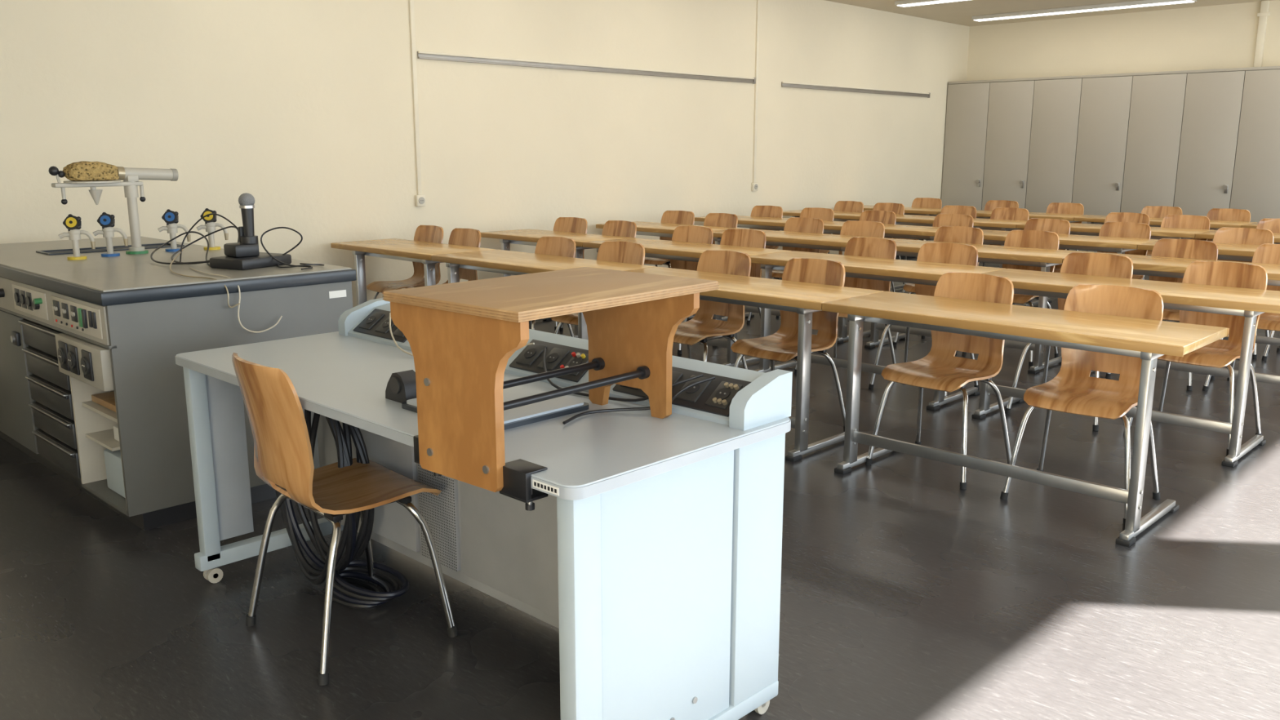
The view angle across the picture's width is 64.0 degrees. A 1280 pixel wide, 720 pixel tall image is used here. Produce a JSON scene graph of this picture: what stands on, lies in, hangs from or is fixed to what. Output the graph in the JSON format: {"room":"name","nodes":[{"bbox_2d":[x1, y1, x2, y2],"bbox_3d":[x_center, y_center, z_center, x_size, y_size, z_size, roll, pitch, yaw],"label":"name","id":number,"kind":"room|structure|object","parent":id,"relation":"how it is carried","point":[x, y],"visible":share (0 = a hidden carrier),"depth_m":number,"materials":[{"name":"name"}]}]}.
{"room":"science classroom","nodes":[
{"label":"science classroom","id":0,"kind":"room"},
{"bbox_2d":[0,0,969,307],"bbox_3d":[-1.132,-1.940,8.877,0.150,3.120,16.600,11,16,43],"label":"wall","id":1,"kind":"structure","parent":0,"point":[304,108],"depth_m":8.32,"materials":[{"name":"paint"}]},
{"bbox_2d":[408,0,422,195],"bbox_3d":[-1.765,-2.317,8.004,0.020,2.030,0.036,11,16,43],"label":"trim","id":2,"kind":"structure","parent":1,"relation":"attached to","point":[412,32],"depth_m":8.05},
{"bbox_2d":[414,194,425,206],"bbox_3d":[-1.757,-1.277,8.211,0.042,0.090,0.080,11,16,43],"label":"wall socket","id":3,"kind":"object","parent":1,"relation":"attached to","point":[420,199],"visible":1,"depth_m":8.19,"materials":[{"name":"white plastic"}]},
{"bbox_2d":[417,51,755,84],"bbox_3d":[-0.250,-2.695,9.521,0.030,0.064,4.270,11,16,43],"label":"trim","id":4,"kind":"structure","parent":1,"relation":"attached to","point":[420,55],"depth_m":9.16,"materials":[{"name":"metal"}]},
{"bbox_2d":[751,182,758,191],"bbox_3d":[1.264,-1.907,11.276,0.042,0.090,0.080,11,16,43],"label":"wall socket","id":5,"kind":"object","parent":1,"relation":"attached to","point":[754,186],"visible":1,"depth_m":11.26,"materials":[{"name":"white plastic"}]},
{"bbox_2d":[752,0,759,182],"bbox_3d":[1.257,-2.946,11.070,0.020,2.030,0.036,11,16,43],"label":"trim","id":6,"kind":"structure","parent":1,"relation":"attached to","point":[757,1],"depth_m":11.07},
{"bbox_2d":[781,81,930,97],"bbox_3d":[2.723,-3.299,12.540,0.030,0.064,3.290,11,16,43],"label":"trim","id":7,"kind":"structure","parent":1,"relation":"attached to","point":[784,84],"depth_m":12.37,"materials":[{"name":"metal"}]},
{"bbox_2d":[895,255,912,259],"bbox_3d":[-1.282,-0.391,8.918,0.012,0.070,15.700,11,16,43],"label":"baseboard","id":8,"kind":"structure","parent":1,"relation":"attached to","point":[896,256],"depth_m":13.78,"materials":[{"name":"black plastic"}]},
{"bbox_2d":[0,257,1279,719],"bbox_3d":[2.033,0.279,6.213,9.050,0.150,16.700,11,16,43],"label":"floor","id":9,"kind":"structure","parent":0,"point":[907,593],"depth_m":3.36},
{"bbox_2d":[0,235,356,530],"bbox_3d":[-2.444,-0.024,4.930,2.390,0.957,1.060,11,16,43],"label":"laboratory bench","id":10,"kind":"object","parent":9,"relation":"on","point":[92,388],"visible":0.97,"depth_m":4.10,"materials":[{"name":"grey plastic"}]},
{"bbox_2d":[58,213,95,260],"bbox_3d":[-2.597,-0.568,4.721,0.080,0.207,0.140,11,16,43],"label":"gas valve","id":11,"kind":"object","parent":10,"relation":"on","point":[73,224],"visible":1,"depth_m":4.70,"materials":[{"name":"white metal"}]},
{"bbox_2d":[93,212,128,257],"bbox_3d":[-2.515,-0.597,4.861,0.080,0.207,0.140,11,16,43],"label":"gas valve","id":12,"kind":"object","parent":10,"relation":"on","point":[107,221],"visible":1,"depth_m":4.84,"materials":[{"name":"white metal"}]},
{"bbox_2d":[48,166,178,253],"bbox_3d":[-2.503,-0.719,4.923,0.240,0.422,0.573,11,16,43],"label":"stand","id":13,"kind":"object","parent":10,"relation":"on","point":[131,175],"visible":1,"depth_m":4.94,"materials":[{"name":"white metal"}]},
{"bbox_2d":[62,160,119,181],"bbox_3d":[-2.576,-0.888,4.816,0.154,0.092,0.236,11,16,43],"label":"sea sponge","id":14,"kind":"object","parent":13,"relation":"on","point":[83,171],"visible":1,"depth_m":4.75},
{"bbox_2d":[157,208,190,251],"bbox_3d":[-2.321,-0.646,5.100,0.080,0.207,0.140,11,16,43],"label":"gas valve","id":15,"kind":"object","parent":10,"relation":"on","point":[170,217],"visible":0.94,"depth_m":5.08,"materials":[{"name":"white metal"}]},
{"bbox_2d":[196,208,228,249],"bbox_3d":[-2.167,-0.664,5.186,0.080,0.207,0.140,11,16,43],"label":"gas valve","id":16,"kind":"object","parent":10,"relation":"on","point":[210,220],"visible":0.93,"depth_m":5.16,"materials":[{"name":"white metal"}]},
{"bbox_2d":[150,213,324,333],"bbox_3d":[-1.842,-0.415,4.496,1.087,0.441,0.574,11,16,43],"label":"cable bundle","id":17,"kind":"object","parent":10,"relation":"on","point":[181,249],"visible":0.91,"depth_m":4.45,"materials":[{"name":"black plastic"}]},
{"bbox_2d":[209,192,291,270],"bbox_3d":[-1.691,-0.563,4.432,0.200,0.314,0.280,6,13,26],"label":"microphone","id":18,"kind":"object","parent":10,"relation":"on","point":[244,255],"visible":1,"depth_m":4.39,"materials":[{"name":"black plastic"}]},
{"bbox_2d":[275,408,408,608],"bbox_3d":[-0.998,0.393,3.393,0.654,0.756,0.204,11,16,43],"label":"cable coil","id":19,"kind":"object","parent":9,"relation":"on","point":[345,593],"visible":0.55,"depth_m":3.36,"materials":[{"name":"black plastic"}]},
{"bbox_2d":[231,352,457,685],"bbox_3d":[-0.902,0.402,3.055,0.502,0.884,0.520,-11,16,-42],"label":"chair","id":20,"kind":"object","parent":9,"relation":"on","point":[283,460],"visible":0.98,"depth_m":2.89,"materials":[{"name":"brown wood"}]},
{"bbox_2d":[366,225,443,299],"bbox_3d":[-1.735,-0.550,7.679,0.501,0.884,0.520,-11,16,-42],"label":"chair","id":21,"kind":"object","parent":9,"relation":"on","point":[430,233],"visible":0.35,"depth_m":7.74,"materials":[{"name":"brown wood"}]},
{"bbox_2d":[330,238,496,305],"bbox_3d":[-1.644,-0.437,7.403,1.270,0.770,0.576,11,16,43],"label":"table","id":22,"kind":"object","parent":9,"relation":"on","point":[419,251],"visible":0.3,"depth_m":7.26,"materials":[{"name":"brown wood"}]},
{"bbox_2d":[404,227,480,288],"bbox_3d":[-1.412,-0.490,7.386,0.502,0.884,0.520,-11,16,-42],"label":"chair","id":23,"kind":"object","parent":9,"relation":"on","point":[459,236],"visible":0.11,"depth_m":7.47,"materials":[{"name":"brown wood"}]},
{"bbox_2d":[174,297,792,719],"bbox_3d":[-0.567,0.396,3.015,1.939,0.908,0.762,11,16,43],"label":"desk","id":24,"kind":"object","parent":9,"relation":"on","point":[653,548],"visible":0.83,"depth_m":2.53,"materials":[{"name":"laminate"}]},
{"bbox_2d":[385,369,416,403],"bbox_3d":[-0.630,0.067,2.728,0.100,0.080,0.060,11,16,43],"label":"tape dispenser","id":25,"kind":"object","parent":24,"relation":"on","point":[401,387],"visible":0.86,"depth_m":2.70,"materials":[{"name":"black plastic"}]},
{"bbox_2d":[413,435,547,511],"bbox_3d":[-0.358,0.244,2.262,0.405,0.090,0.060,11,16,43],"label":"clamp","id":26,"kind":"object","parent":24,"relation":"attached to","point":[517,473],"visible":0.59,"depth_m":2.13,"materials":[{"name":"black metal"}]},
{"bbox_2d":[401,385,589,430],"bbox_3d":[-0.374,0.115,2.649,0.370,0.018,0.340,11,16,43],"label":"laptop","id":27,"kind":"object","parent":24,"relation":"on","point":[562,406],"visible":0.49,"depth_m":2.60,"materials":[{"name":"metal"}]},
{"bbox_2d":[382,266,719,492],"bbox_3d":[-0.192,0.021,2.413,0.450,0.395,0.645,10,15,40],"label":"wooden desk riser","id":28,"kind":"object","parent":24,"relation":"attached to","point":[462,337],"visible":1,"depth_m":2.25,"materials":[{"name":"brown wood"}]},
{"bbox_2d":[389,312,715,424],"bbox_3d":[-0.464,0.007,2.978,1.485,0.093,0.354,11,16,43],"label":"power cable","id":29,"kind":"object","parent":24,"relation":"on","point":[552,384],"visible":0.73,"depth_m":2.61,"materials":[{"name":"black plastic"}]},
{"bbox_2d":[431,249,656,339],"bbox_3d":[-0.637,-0.241,6.450,1.515,0.770,0.576,11,16,43],"label":"table","id":30,"kind":"object","parent":9,"relation":"on","point":[501,261],"visible":0.28,"depth_m":6.35,"materials":[{"name":"brown wood"}]},
{"bbox_2d":[528,235,575,337],"bbox_3d":[-0.692,-0.344,6.679,0.520,0.884,0.502,11,16,44],"label":"chair","id":31,"kind":"object","parent":9,"relation":"on","point":[546,245],"visible":0.09,"depth_m":6.76,"materials":[{"name":"brown wood"}]},
{"bbox_2d":[480,228,630,337],"bbox_3d":[-0.706,-0.632,8.354,1.270,0.770,0.576,11,16,43],"label":"table","id":32,"kind":"object","parent":9,"relation":"on","point":[523,237],"visible":0.33,"depth_m":8.27,"materials":[{"name":"brown wood"}]},
{"bbox_2d":[553,217,587,330],"bbox_3d":[-0.716,-0.740,8.602,0.520,0.884,0.502,10,15,40],"label":"chair","id":33,"kind":"object","parent":9,"relation":"on","point":[571,224],"visible":0.09,"depth_m":8.70,"materials":[{"name":"brown wood"}]},
{"bbox_2d":[551,240,644,333],"bbox_3d":[-0.248,-0.272,6.327,0.520,0.884,0.502,10,15,41],"label":"chair","id":34,"kind":"object","parent":9,"relation":"on","point":[628,252],"visible":0.23,"depth_m":6.39,"materials":[{"name":"brown wood"}]},
{"bbox_2d":[559,220,636,331],"bbox_3d":[-0.306,-0.659,8.212,0.501,0.884,0.520,-11,16,-42],"label":"chair","id":35,"kind":"object","parent":9,"relation":"on","point":[611,228],"visible":0.11,"depth_m":8.30,"materials":[{"name":"brown wood"}]},
{"bbox_2d":[595,221,739,320],"bbox_3d":[0.231,-0.828,9.306,1.270,0.770,0.576,11,16,43],"label":"table","id":36,"kind":"object","parent":9,"relation":"on","point":[648,228],"visible":0.15,"depth_m":9.10,"materials":[{"name":"brown wood"}]},
{"bbox_2d":[644,210,694,267],"bbox_3d":[0.228,-0.936,9.556,0.520,0.884,0.501,10,15,40],"label":"chair","id":37,"kind":"object","parent":9,"relation":"on","point":[681,217],"visible":0.38,"depth_m":9.61,"materials":[{"name":"brown wood"}]},
{"bbox_2d":[582,237,791,366],"bbox_3d":[0.301,-0.436,7.402,1.515,0.770,0.576,11,16,43],"label":"table","id":38,"kind":"object","parent":9,"relation":"on","point":[655,248],"visible":0.23,"depth_m":7.15,"materials":[{"name":"brown wood"}]},
{"bbox_2d":[670,225,716,354],"bbox_3d":[0.262,-0.540,7.634,0.520,0.884,0.502,11,16,42],"label":"chair","id":39,"kind":"object","parent":9,"relation":"on","point":[699,234],"visible":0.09,"depth_m":7.74,"materials":[{"name":"brown wood"}]},
{"bbox_2d":[673,249,751,368],"bbox_3d":[0.337,-0.155,5.762,0.502,0.884,0.520,-11,16,-43],"label":"chair","id":40,"kind":"object","parent":9,"relation":"on","point":[699,329],"visible":0.66,"depth_m":5.81,"materials":[{"name":"brown wood"}]},
{"bbox_2d":[703,213,737,244],"bbox_3d":[0.590,-0.859,9.182,0.501,0.884,0.520,-11,16,-43],"label":"chair","id":41,"kind":"object","parent":9,"relation":"on","point":[717,220],"visible":0.09,"depth_m":9.27,"materials":[{"name":"brown wood"}]},
{"bbox_2d":[677,228,766,350],"bbox_3d":[0.618,-0.478,7.332,0.520,0.884,0.501,10,15,40],"label":"chair","id":42,"kind":"object","parent":9,"relation":"on","point":[731,237],"visible":0.11,"depth_m":7.40,"materials":[{"name":"brown wood"}]},
{"bbox_2d":[626,266,883,462],"bbox_3d":[0.457,-0.027,5.416,1.515,0.770,0.576,11,16,43],"label":"table","id":43,"kind":"object","parent":9,"relation":"on","point":[804,299],"visible":0.5,"depth_m":4.93,"materials":[{"name":"brown wood"}]},
{"bbox_2d":[694,215,827,230],"bbox_3d":[1.169,-1.023,10.257,1.270,0.770,0.576,11,16,43],"label":"table","id":44,"kind":"object","parent":9,"relation":"on","point":[753,222],"visible":0.11,"depth_m":9.98,"materials":[{"name":"brown wood"}]},
{"bbox_2d":[749,205,782,279],"bbox_3d":[1.166,-1.116,10.434,0.520,0.884,0.501,11,16,42],"label":"chair","id":45,"kind":"object","parent":9,"relation":"on","point":[774,211],"visible":0.08,"depth_m":10.51,"materials":[{"name":"brown wood"}]},
{"bbox_2d":[746,217,823,324],"bbox_3d":[1.250,-0.736,8.587,0.520,0.884,0.502,11,16,42],"label":"chair","id":46,"kind":"object","parent":9,"relation":"on","point":[802,224],"visible":0.23,"depth_m":8.67,"materials":[{"name":"brown wood"}]},
{"bbox_2d":[730,257,845,431],"bbox_3d":[0.773,-0.066,5.331,0.501,0.884,0.520,-11,16,-43],"label":"chair","id":47,"kind":"object","parent":9,"relation":"on","point":[781,345],"visible":0.69,"depth_m":5.35,"materials":[{"name":"brown wood"}]},
{"bbox_2d":[771,207,834,279],"bbox_3d":[1.608,-1.034,10.035,0.520,0.884,0.502,11,16,43],"label":"chair","id":48,"kind":"object","parent":9,"relation":"on","point":[824,214],"visible":0.07,"depth_m":10.10,"materials":[{"name":"brown wood"}]},
{"bbox_2d":[712,228,894,343],"bbox_3d":[1.239,-0.631,8.353,1.515,0.770,0.576,11,16,43],"label":"table","id":49,"kind":"object","parent":9,"relation":"on","point":[774,237],"visible":0.35,"depth_m":8.07,"materials":[{"name":"brown wood"}]},
{"bbox_2d":[782,209,862,222],"bbox_3d":[2.107,-1.218,11.208,1.270,0.770,0.576,11,16,43],"label":"table","id":50,"kind":"object","parent":9,"relation":"on","point":[844,216],"visible":0.04,"depth_m":10.94,"materials":[{"name":"brown wood"}]},
{"bbox_2d":[794,236,896,373],"bbox_3d":[1.362,-0.335,6.640,0.502,0.884,0.520,-11,16,-42],"label":"chair","id":51,"kind":"object","parent":9,"relation":"on","point":[876,247],"visible":0.19,"depth_m":6.72,"materials":[{"name":"brown wood"}]},
{"bbox_2d":[827,200,863,253],"bbox_3d":[2.185,-1.310,11.378,0.501,0.884,0.520,-11,16,-42],"label":"chair","id":52,"kind":"object","parent":9,"relation":"on","point":[840,206],"visible":0.09,"depth_m":11.47,"materials":[{"name":"brown wood"}]},
{"bbox_2d":[839,220,887,333],"bbox_3d":[1.665,-0.654,8.192,0.520,0.884,0.501,10,15,40],"label":"chair","id":53,"kind":"object","parent":9,"relation":"on","point":[851,228],"visible":0.12,"depth_m":8.29,"materials":[{"name":"brown wood"}]},
{"bbox_2d":[858,210,896,292],"bbox_3d":[2.097,-0.941,9.588,0.501,0.884,0.520,-11,16,-44],"label":"chair","id":54,"kind":"object","parent":9,"relation":"on","point":[883,216],"visible":0.04,"depth_m":9.65,"materials":[{"name":"brown wood"}]},
{"bbox_2d":[750,250,1005,410],"bbox_3d":[1.394,-0.223,6.368,1.515,0.770,0.576,11,16,43],"label":"table","id":55,"kind":"object","parent":9,"relation":"on","point":[923,273],"visible":0.46,"depth_m":6.17,"materials":[{"name":"brown wood"}]},
{"bbox_2d":[822,220,939,240],"bbox_3d":[2.176,-0.827,9.304,1.515,0.770,0.576,11,16,43],"label":"table","id":56,"kind":"object","parent":9,"relation":"on","point":[913,232],"visible":0.11,"depth_m":8.94,"materials":[{"name":"brown wood"}]},
{"bbox_2d":[872,202,904,284],"bbox_3d":[2.534,-1.228,10.979,0.501,0.884,0.520,-11,16,-43],"label":"chair","id":57,"kind":"object","parent":9,"relation":"on","point":[898,208],"visible":0.05,"depth_m":11.04,"materials":[{"name":"brown wood"}]},
{"bbox_2d":[863,204,942,240],"bbox_3d":[3.045,-1.414,12.159,1.270,0.770,0.576,11,16,43],"label":"table","id":58,"kind":"object","parent":9,"relation":"on","point":[908,211],"visible":0.13,"depth_m":11.72,"materials":[{"name":"brown wood"}]},
{"bbox_2d":[900,197,942,260],"bbox_3d":[3.268,-1.462,12.120,0.501,0.884,0.520,-11,16,-43],"label":"chair","id":59,"kind":"object","parent":9,"relation":"on","point":[927,202],"visible":0.1,"depth_m":12.20,"materials":[{"name":"brown wood"}]},
{"bbox_2d":[868,242,979,396],"bbox_3d":[1.760,-0.253,6.242,0.520,0.884,0.501,11,16,42],"label":"chair","id":60,"kind":"object","parent":9,"relation":"on","point":[936,252],"visible":0.23,"depth_m":6.33,"materials":[{"name":"brown wood"}]},
{"bbox_2d":[902,213,973,293],"bbox_3d":[2.657,-0.841,9.102,0.502,0.884,0.520,-11,16,-42],"label":"chair","id":61,"kind":"object","parent":9,"relation":"on","point":[940,220],"visible":0.07,"depth_m":9.18,"materials":[{"name":"brown wood"}]},
{"bbox_2d":[893,226,983,355],"bbox_3d":[2.248,-0.534,7.610,0.520,0.884,0.501,11,16,44],"label":"chair","id":62,"kind":"object","parent":9,"relation":"on","point":[960,234],"visible":0.21,"depth_m":7.68,"materials":[{"name":"brown wood"}]},
{"bbox_2d":[865,271,1013,489],"bbox_3d":[1.406,0.064,4.703,0.501,0.884,0.520,-11,16,-42],"label":"chair","id":63,"kind":"object","parent":9,"relation":"on","point":[940,370],"visible":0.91,"depth_m":4.73,"materials":[{"name":"brown wood"}]},
{"bbox_2d":[912,204,976,293],"bbox_3d":[3.138,-1.122,10.466,0.520,0.884,0.501,11,16,42],"label":"chair","id":64,"kind":"object","parent":9,"relation":"on","point":[963,210],"visible":0.06,"depth_m":10.55,"materials":[{"name":"brown wood"}]},
{"bbox_2d":[889,214,1027,290],"bbox_3d":[3.114,-1.022,10.256,1.515,0.770,0.576,11,16,43],"label":"table","id":65,"kind":"object","parent":9,"relation":"on","point":[904,220],"visible":0.19,"depth_m":10.05,"materials":[{"name":"brown wood"}]},
{"bbox_2d":[864,238,1093,373],"bbox_3d":[2.332,-0.418,7.319,1.515,0.770,0.576,11,16,43],"label":"table","id":66,"kind":"object","parent":9,"relation":"on","point":[1045,259],"visible":0.63,"depth_m":6.94,"materials":[{"name":"brown wood"}]},
{"bbox_2d":[982,200,1018,244],"bbox_3d":[3.964,-1.342,11.539,0.520,0.884,0.501,10,15,41],"label":"chair","id":67,"kind":"object","parent":9,"relation":"on","point":[990,205],"visible":0.07,"depth_m":11.65,"materials":[{"name":"brown wood"}]},
{"bbox_2d":[982,207,1029,266],"bbox_3d":[3.514,-1.039,10.067,0.501,0.884,0.520,-11,16,-44],"label":"chair","id":68,"kind":"object","parent":9,"relation":"on","point":[998,213],"visible":0.07,"depth_m":10.15,"materials":[{"name":"brown wood"}]},
{"bbox_2d":[961,230,1059,366],"bbox_3d":[2.652,-0.457,7.236,0.520,0.884,0.501,11,16,43],"label":"chair","id":69,"kind":"object","parent":9,"relation":"on","point":[1020,238],"visible":0.34,"depth_m":7.29,"materials":[{"name":"brown wood"}]},
{"bbox_2d":[937,209,1093,222],"bbox_3d":[4.052,-1.217,11.207,1.515,0.770,0.576,11,16,43],"label":"table","id":70,"kind":"object","parent":9,"relation":"on","point":[980,214],"visible":0.05,"depth_m":10.80,"materials":[{"name":"brown wood"}]},
{"bbox_2d":[822,291,1229,546],"bbox_3d":[1.550,0.186,4.382,1.515,0.770,0.576,11,16,43],"label":"table","id":71,"kind":"object","parent":9,"relation":"on","point":[1148,340],"visible":0.99,"depth_m":4.14,"materials":[{"name":"brown wood"}]},
{"bbox_2d":[1012,217,1070,304],"bbox_3d":[3.253,-0.715,8.491,0.501,0.884,0.520,-11,16,-43],"label":"chair","id":72,"kind":"object","parent":9,"relation":"on","point":[1058,226],"visible":0.11,"depth_m":8.55,"materials":[{"name":"brown wood"}]},
{"bbox_2d":[1045,202,1084,250],"bbox_3d":[4.470,-1.234,11.015,0.520,0.884,0.502,10,15,39],"label":"chair","id":73,"kind":"object","parent":9,"relation":"on","point":[1053,207],"visible":0.1,"depth_m":11.10,"materials":[{"name":"brown wood"}]},
{"bbox_2d":[1004,252,1133,431],"bbox_3d":[2.393,-0.128,5.635,0.501,0.884,0.520,-11,16,-42],"label":"chair","id":74,"kind":"object","parent":9,"relation":"on","point":[1102,264],"visible":0.23,"depth_m":5.71,"materials":[{"name":"brown wood"}]},
{"bbox_2d":[982,229,1159,253],"bbox_3d":[3.270,-0.613,8.270,1.515,0.770,0.576,11,16,43],"label":"table","id":75,"kind":"object","parent":9,"relation":"on","point":[1072,242],"visible":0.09,"depth_m":7.86,"materials":[{"name":"brown wood"}]},
{"bbox_2d":[1000,284,1163,526],"bbox_3d":[1.874,0.154,4.264,0.520,0.884,0.502,10,15,40],"label":"chair","id":76,"kind":"object","parent":9,"relation":"on","point":[1073,390],"visible":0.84,"depth_m":4.31,"materials":[{"name":"brown wood"}]},
{"bbox_2d":[941,66,1279,252],"bbox_3d":[7.445,-2.088,11.521,8.530,2.352,0.595,11,16,43],"label":"storage cabinet","id":77,"kind":"object","parent":9,"relation":"on","point":[1197,142],"visible":0.77,"depth_m":12.59,"materials":[{"name":"laminate"}]},
{"bbox_2d":[1016,222,1213,321],"bbox_3d":[4.207,-0.808,9.222,1.515,0.770,0.576,11,16,43],"label":"table","id":78,"kind":"object","parent":9,"relation":"on","point":[1076,228],"visible":0.2,"depth_m":8.93,"materials":[{"name":"brown wood"}]},
{"bbox_2d":[1097,222,1151,279],"bbox_3d":[3.709,-0.630,8.077,0.501,0.884,0.520,-11,16,-43],"label":"chair","id":79,"kind":"object","parent":9,"relation":"on","point":[1119,229],"visible":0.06,"depth_m":8.13,"materials":[{"name":"brown wood"}]},
{"bbox_2d":[971,268,1279,467],"bbox_3d":[2.488,-0.009,5.334,1.515,0.770,0.576,11,16,43],"label":"table","id":80,"kind":"object","parent":9,"relation":"on","point":[1248,303],"visible":0.77,"depth_m":4.96,"materials":[{"name":"brown wood"}]},
{"bbox_2d":[1104,212,1149,279],"bbox_3d":[4.313,-0.882,9.306,0.520,0.884,0.501,11,16,43],"label":"chair","id":81,"kind":"object","parent":9,"relation":"on","point":[1143,218],"visible":0.06,"depth_m":9.39,"materials":[{"name":"brown wood"}]},
{"bbox_2d":[1105,238,1217,391],"bbox_3d":[3.361,-0.311,6.529,0.501,0.884,0.520,-11,16,-43],"label":"chair","id":82,"kind":"object","parent":9,"relation":"on","point":[1166,247],"visible":0.17,"depth_m":6.60,"materials":[{"name":"brown wood"}]},
{"bbox_2d":[1141,205,1182,255],"bbox_3d":[5.177,-1.100,10.364,0.520,0.884,0.502,10,15,40],"label":"chair","id":83,"kind":"object","parent":9,"relation":"on","point":[1153,211],"visible":0.08,"depth_m":10.46,"materials":[{"name":"brown wood"}]},
{"bbox_2d":[1074,215,1257,251],"bbox_3d":[5.145,-1.004,10.173,1.515,0.770,0.576,11,16,43],"label":"table","id":84,"kind":"object","parent":9,"relation":"on","point":[1097,220],"visible":0.29,"depth_m":9.93,"materials":[{"name":"brown wood"}]},
{"bbox_2d":[1062,252,1279,384],"bbox_3d":[3.425,-0.204,6.285,1.515,0.770,0.576,11,16,43],"label":"table","id":85,"kind":"object","parent":9,"relation":"on","point":[1149,265],"visible":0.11,"depth_m":6.17,"materials":[{"name":"brown wood"}]},
{"bbox_2d":[1141,214,1209,279],"bbox_3d":[4.670,-0.810,8.958,0.520,0.884,0.502,10,16,41],"label":"chair","id":86,"kind":"object","parent":9,"relation":"on","point":[1180,221],"visible":0.06,"depth_m":9.04,"materials":[{"name":"brown wood"}]},
{"bbox_2d":[1123,260,1267,455],"bbox_3d":[2.853,-0.037,5.198,0.501,0.884,0.520,-11,16,-42],"label":"chair","id":87,"kind":"object","parent":9,"relation":"on","point":[1220,353],"visible":0.53,"depth_m":5.22,"materials":[{"name":"brown wood"}]},
{"bbox_2d":[1137,240,1279,346],"bbox_3d":[4.363,-0.400,7.236,1.515,0.770,0.576,11,16,43],"label":"table","id":88,"kind":"object","parent":9,"relation":"on","point":[1230,251],"visible":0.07,"depth_m":7.12,"materials":[{"name":"brown wood"}]},
{"bbox_2d":[1206,208,1250,241],"bbox_3d":[5.596,-1.012,9.941,0.501,0.884,0.520,-11,16,-42],"label":"chair","id":89,"kind":"object","parent":9,"relation":"on","point":[1214,214],"visible":0.06,"depth_m":10.02,"materials":[{"name":"brown wood"}]},
{"bbox_2d":[1195,230,1279,244],"bbox_3d":[5.301,-0.595,8.188,1.515,0.770,0.576,11,16,43],"label":"table","id":90,"kind":"object","parent":9,"relation":"on","point":[1210,234],"visible":0.15,"depth_m":8.39,"materials":[{"name":"brown wood"}]},
{"bbox_2d":[1202,243,1279,391],"bbox_3d":[3.797,-0.237,6.170,0.502,0.884,0.520,-10,16,-41],"label":"chair","id":91,"kind":"object","parent":9,"relation":"on","point":[1265,253],"visible":0.3,"depth_m":6.29,"materials":[{"name":"brown wood"}]},
{"bbox_2d":[1213,226,1273,359],"bbox_3d":[4.313,-0.507,7.484,0.520,0.884,0.501,10,15,41],"label":"chair","id":92,"kind":"object","parent":9,"relation":"on","point":[1248,236],"visible":0.09,"depth_m":7.56,"materials":[{"name":"brown wood"}]},
{"bbox_2d":[1241,222,1258,228],"bbox_3d":[6.239,-0.790,9.139,1.515,0.770,0.576,11,16,43],"label":"table","id":93,"kind":"object","parent":9,"relation":"on","point":[1253,225],"visible":0.09,"depth_m":9.38,"materials":[{"name":"brown wood"}]},
{"bbox_2d":[1256,217,1279,233],"bbox_3d":[5.243,-0.713,8.486,0.520,0.884,0.501,10,15,39],"label":"chair","id":94,"kind":"object","parent":9,"relation":"on","point":[1273,224],"visible":0.07,"depth_m":8.63,"materials":[{"name":"brown wood"}]},
{"bbox_2d":[1262,330,1279,360],"bbox_3d":[4.714,-0.428,7.101,0.520,0.884,0.502,11,16,42],"label":"chair","id":95,"kind":"object","parent":9,"relation":"on","point":[1264,357],"visible":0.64,"depth_m":7.18,"materials":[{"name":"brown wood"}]},
{"bbox_2d":[825,0,1272,26],"bbox_3d":[2.035,-2.924,5.554,9.050,0.150,16.700,11,16,43],"label":"ceiling","id":96,"kind":"structure","parent":0,"point":[961,12],"depth_m":12.30,"materials":[{"name":"paint"}]},
{"bbox_2d":[894,0,967,7],"bbox_3d":[3.935,-3.939,10.993,2.600,0.052,0.200,11,16,43],"label":"ceiling light","id":97,"kind":"object","parent":96,"relation":"attached to","point":[904,3],"depth_m":11.64,"materials":[{"name":"white plastic"}]},
{"bbox_2d":[971,0,1196,21],"bbox_3d":[5.255,-4.214,12.332,2.600,0.052,0.200,11,16,43],"label":"ceiling light","id":98,"kind":"object","parent":96,"relation":"attached to","point":[1140,3],"depth_m":12.25,"materials":[{"name":"white plastic"}]},
{"bbox_2d":[966,0,1279,80],"bbox_3d":[7.747,-2.512,11.680,8.650,3.120,0.150,11,16,43],"label":"wall","id":99,"kind":"structure","parent":0,"point":[1218,36],"depth_m":12.88,"materials":[{"name":"paint"}]},
{"bbox_2d":[1253,0,1270,66],"bbox_3d":[7.176,-3.751,11.842,0.120,0.760,0.055,11,16,43],"label":"trim","id":100,"kind":"structure","parent":99,"relation":"attached to","point":[1264,13],"depth_m":11.82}
]}

